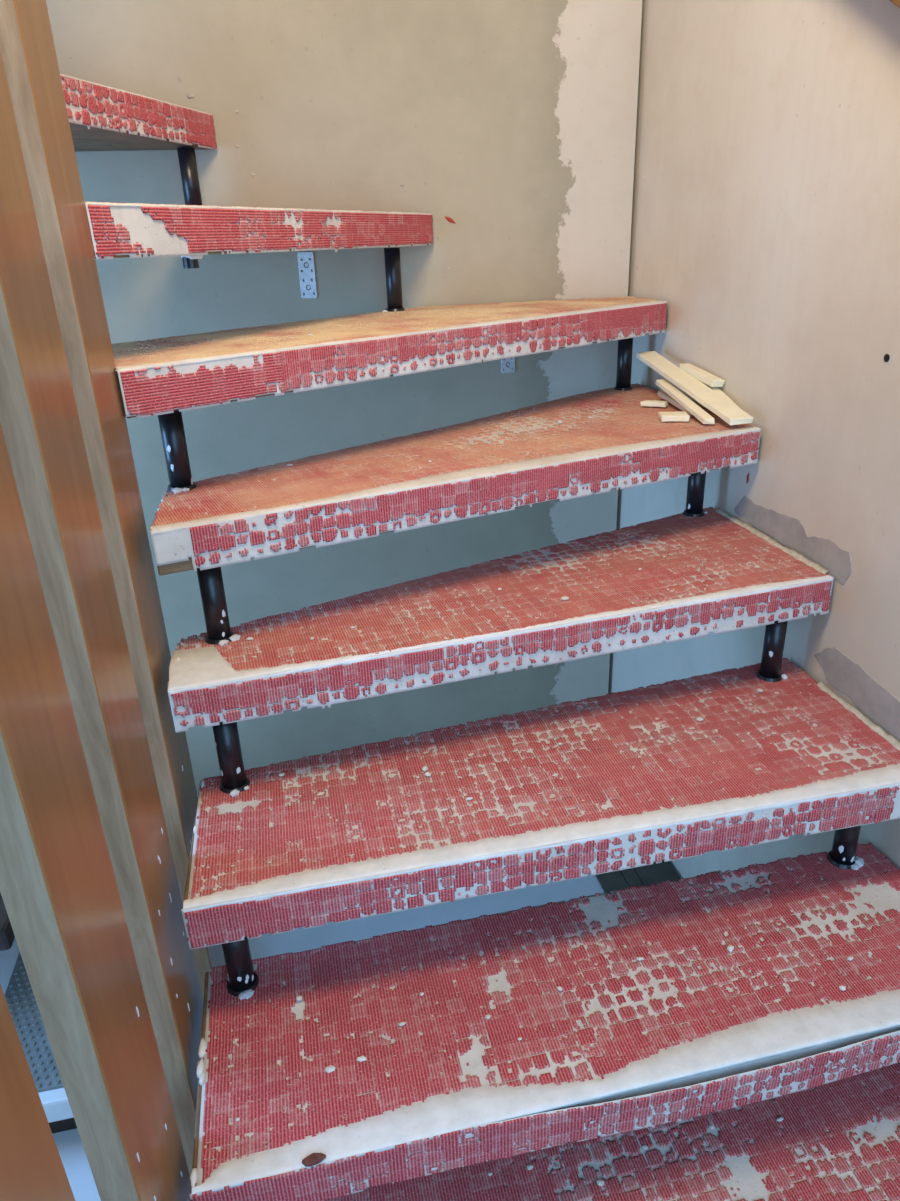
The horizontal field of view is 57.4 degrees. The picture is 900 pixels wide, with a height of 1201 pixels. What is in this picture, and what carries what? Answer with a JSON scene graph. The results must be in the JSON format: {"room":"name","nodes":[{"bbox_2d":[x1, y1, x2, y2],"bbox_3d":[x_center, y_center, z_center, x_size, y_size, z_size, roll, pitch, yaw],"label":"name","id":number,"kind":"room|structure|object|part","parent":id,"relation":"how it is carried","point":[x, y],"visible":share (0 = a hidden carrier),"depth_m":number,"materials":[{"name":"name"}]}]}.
{"room":"indoor staircase","nodes":[
{"label":"indoor staircase","id":0,"kind":"room"},
{"bbox_2d":[46,0,642,795],"bbox_3d":[-0.726,-1.071,1.594,2.375,3.663,0.124,-7,24,-10],"label":"wall","id":1,"kind":"structure","parent":0,"point":[511,124],"depth_m":1.77,"materials":[{"name":"paint"}]},
{"bbox_2d":[297,251,316,298],"bbox_3d":[-0.309,-0.704,1.780,0.034,0.094,0.002,-7,24,-10],"label":"plate","id":2,"kind":"object","parent":1,"relation":"attached to","point":[307,274],"visible":1,"depth_m":1.78,"materials":[{"name":"metal"}]},
{"bbox_2d":[501,357,514,372],"bbox_3d":[0.137,-0.577,1.935,0.034,0.080,0.002,-7,24,-10],"label":"plate","id":3,"kind":"object","parent":1,"relation":"attached to","point":[504,365],"visible":0.44,"depth_m":1.94,"materials":[{"name":"metal"}]},
{"bbox_2d":[52,860,681,1200],"bbox_3d":[-0.378,1.202,1.005,2.341,0.066,2.837,-7,24,-10],"label":"floor","id":4,"kind":"structure","parent":0,"point":[69,1144],"depth_m":1.94,"materials":[{"name":"grey"}]},
{"bbox_2d":[0,892,14,950],"bbox_3d":[-1.104,0.698,1.682,0.570,0.374,0.460,-7,24,-10],"label":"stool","id":5,"kind":"object","parent":4,"relation":"on","point":[7,936],"visible":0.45,"depth_m":1.47,"materials":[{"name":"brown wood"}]},
{"bbox_2d":[0,938,76,1132],"bbox_3d":[-0.833,0.839,1.628,0.650,0.142,0.475,-7,24,-10],"label":"step","id":6,"kind":"structure","parent":4,"relation":"on","point":[14,980],"depth_m":1.52,"materials":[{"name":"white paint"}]},
{"bbox_2d":[0,0,225,1200],"bbox_3d":[-0.365,-0.579,0.447,0.032,3.653,0.880,-7,24,-10],"label":"slatted screen","id":7,"kind":"object","parent":4,"relation":"on","point":[98,793],"visible":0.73,"depth_m":0.75,"materials":[{"name":"brown wood"}]},
{"bbox_2d":[60,74,899,1200],"bbox_3d":[-0.101,0.113,1.266,1.464,1.711,1.647,-7,24,-10],"label":"staircase","id":8,"kind":"structure","parent":4,"relation":"on","point":[692,1035],"depth_m":1.12,"materials":[{"name":"red tile"}]},
{"bbox_3d":[-0.400,-0.224,1.197,0.033,0.125,0.033,-7,24,-10],"label":"post","id":9,"kind":"part","parent":8,"relation":"part of","materials":[{"name":"black metal"}]},
{"bbox_3d":[-0.508,-0.816,1.611,0.033,0.125,0.033,-7,24,-10],"label":"post","id":10,"kind":"part","parent":8,"relation":"part of","materials":[{"name":"black metal"}]},
{"bbox_3d":[-0.333,-0.002,1.159,0.033,0.125,0.033,-7,24,-10],"label":"post","id":11,"kind":"part","parent":8,"relation":"part of","materials":[{"name":"black metal"}]},
{"bbox_3d":[-0.310,0.207,1.152,0.033,0.125,0.033,-7,24,-10],"label":"post","id":12,"kind":"part","parent":8,"relation":"part of","materials":[{"name":"black metal"}]},
{"bbox_3d":[-0.277,0.451,1.066,0.033,0.125,0.033,-7,24,-10],"label":"post","id":13,"kind":"part","parent":8,"relation":"part of","materials":[{"name":"black metal"}]},
{"bbox_2d":[302,1153,325,1166],"bbox_3d":[-0.145,0.594,0.875,0.026,0.006,0.013,-7,24,-10],"label":"scrap","id":14,"kind":"object","parent":8,"relation":"on","point":[312,1159],"visible":1,"depth_m":0.87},
{"bbox_2d":[324,1065,334,1072],"bbox_3d":[-0.141,0.553,0.970,0.011,0.004,0.009,11,27,28],"label":"crumb","id":15,"kind":"object","parent":8,"relation":"on","point":[328,1069],"visible":1,"depth_m":0.97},
{"bbox_2d":[356,1056,365,1061],"bbox_3d":[-0.106,0.547,0.981,0.012,0.004,0.006,-7,24,-10],"label":"crumb","id":16,"kind":"object","parent":8,"relation":"on","point":[361,1058],"visible":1,"depth_m":0.98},
{"bbox_3d":[-0.119,-0.678,1.738,0.033,0.125,0.033,-7,24,-10],"label":"post","id":17,"kind":"part","parent":8,"relation":"part of","materials":[{"name":"black metal"}]},
{"bbox_2d":[526,1164,532,1169],"bbox_3d":[0.102,0.719,1.044,0.010,0.004,0.007,-7,24,-10],"label":"crumb","id":18,"kind":"object","parent":8,"relation":"on","point":[529,1167],"visible":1,"depth_m":1.04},
{"bbox_2d":[596,1179,603,1185],"bbox_3d":[0.187,0.724,1.021,0.009,0.008,0.008,-7,24,-10],"label":"crumb","id":19,"kind":"object","parent":8,"relation":"on","point":[600,1182],"visible":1,"depth_m":1.02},
{"bbox_3d":[0.393,-0.539,1.853,0.033,0.125,0.033,-7,24,-10],"label":"post","id":20,"kind":"part","parent":8,"relation":"part of","materials":[{"name":"black metal"}]},
{"bbox_2d":[640,400,667,406],"bbox_3d":[0.413,-0.398,1.663,0.052,0.009,0.022,9,26,24],"label":"wood offcut","id":21,"kind":"object","parent":8,"relation":"on","point":[650,403],"visible":1,"depth_m":1.66,"materials":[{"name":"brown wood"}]},
{"bbox_2d":[658,411,689,421],"bbox_3d":[0.418,-0.344,1.539,0.053,0.011,0.043,1,24,7],"label":"wood offcut","id":22,"kind":"object","parent":8,"relation":"on","point":[678,416],"visible":1,"depth_m":1.52,"materials":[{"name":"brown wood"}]},
{"bbox_2d":[657,390,691,414],"bbox_3d":[0.455,-0.396,1.643,0.020,0.018,0.187,-4,24,-5],"label":"wood offcut","id":23,"kind":"object","parent":8,"relation":"on","point":[661,393],"visible":0.44,"depth_m":1.65,"materials":[{"name":"brown wood"}]},
{"bbox_2d":[655,379,714,423],"bbox_3d":[0.451,-0.387,1.589,0.021,0.044,0.252,-5,24,-6],"label":"wood offcut","id":24,"kind":"object","parent":8,"relation":"on","point":[684,401],"visible":1,"depth_m":1.57,"materials":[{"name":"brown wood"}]},
{"bbox_2d":[636,351,752,424],"bbox_3d":[0.470,-0.427,1.621,0.045,0.079,0.419,-7,24,-10],"label":"wood offcut","id":25,"kind":"object","parent":8,"relation":"on","point":[730,413],"visible":1,"depth_m":1.58,"materials":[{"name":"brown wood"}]},
{"bbox_3d":[0.482,-0.229,1.609,0.033,0.125,0.033,-7,24,-10],"label":"post","id":26,"kind":"part","parent":8,"relation":"part of","materials":[{"name":"black metal"}]},
{"bbox_2d":[700,381,740,408],"bbox_3d":[0.518,-0.397,1.583,0.016,0.058,0.180,-7,24,-10],"label":"wood offcut","id":27,"kind":"object","parent":8,"relation":"on","point":[716,389],"visible":0.3,"depth_m":1.58,"materials":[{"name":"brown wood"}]},
{"bbox_2d":[680,363,724,386],"bbox_3d":[0.499,-0.448,1.635,0.022,0.028,0.146,-7,24,-11],"label":"wood offcut","id":28,"kind":"object","parent":27,"relation":"on","point":[707,378],"visible":0.99,"depth_m":1.62,"materials":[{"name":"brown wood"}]},
{"bbox_2d":[727,945,733,951],"bbox_3d":[0.380,0.470,1.112,0.008,0.007,0.010,20,32,41],"label":"crumb","id":29,"kind":"object","parent":8,"relation":"on","point":[730,948],"visible":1,"depth_m":1.11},
{"bbox_3d":[0.546,0.073,1.387,0.033,0.125,0.033,-7,24,-10],"label":"post","id":30,"kind":"part","parent":8,"relation":"part of","materials":[{"name":"black metal"}]},
{"bbox_3d":[0.601,0.342,1.241,0.033,0.125,0.033,-7,24,-10],"label":"post","id":31,"kind":"part","parent":8,"relation":"part of","materials":[{"name":"black metal"}]},
{"bbox_2d":[608,0,899,878],"bbox_3d":[0.750,-0.661,0.530,0.122,3.663,2.957,-7,24,-10],"label":"wall","id":32,"kind":"structure","parent":0,"point":[766,202],"depth_m":1.36,"materials":[{"name":"paint"}]},
{"bbox_2d":[889,0,899,8],"bbox_3d":[0.561,-0.812,0.966,0.055,0.467,0.633,-7,24,-10],"label":"stair stringer","id":33,"kind":"object","parent":32,"relation":"attached to","point":[895,2],"visible":1,"depth_m":0.99,"materials":[{"name":"brown wood"}]}
]}

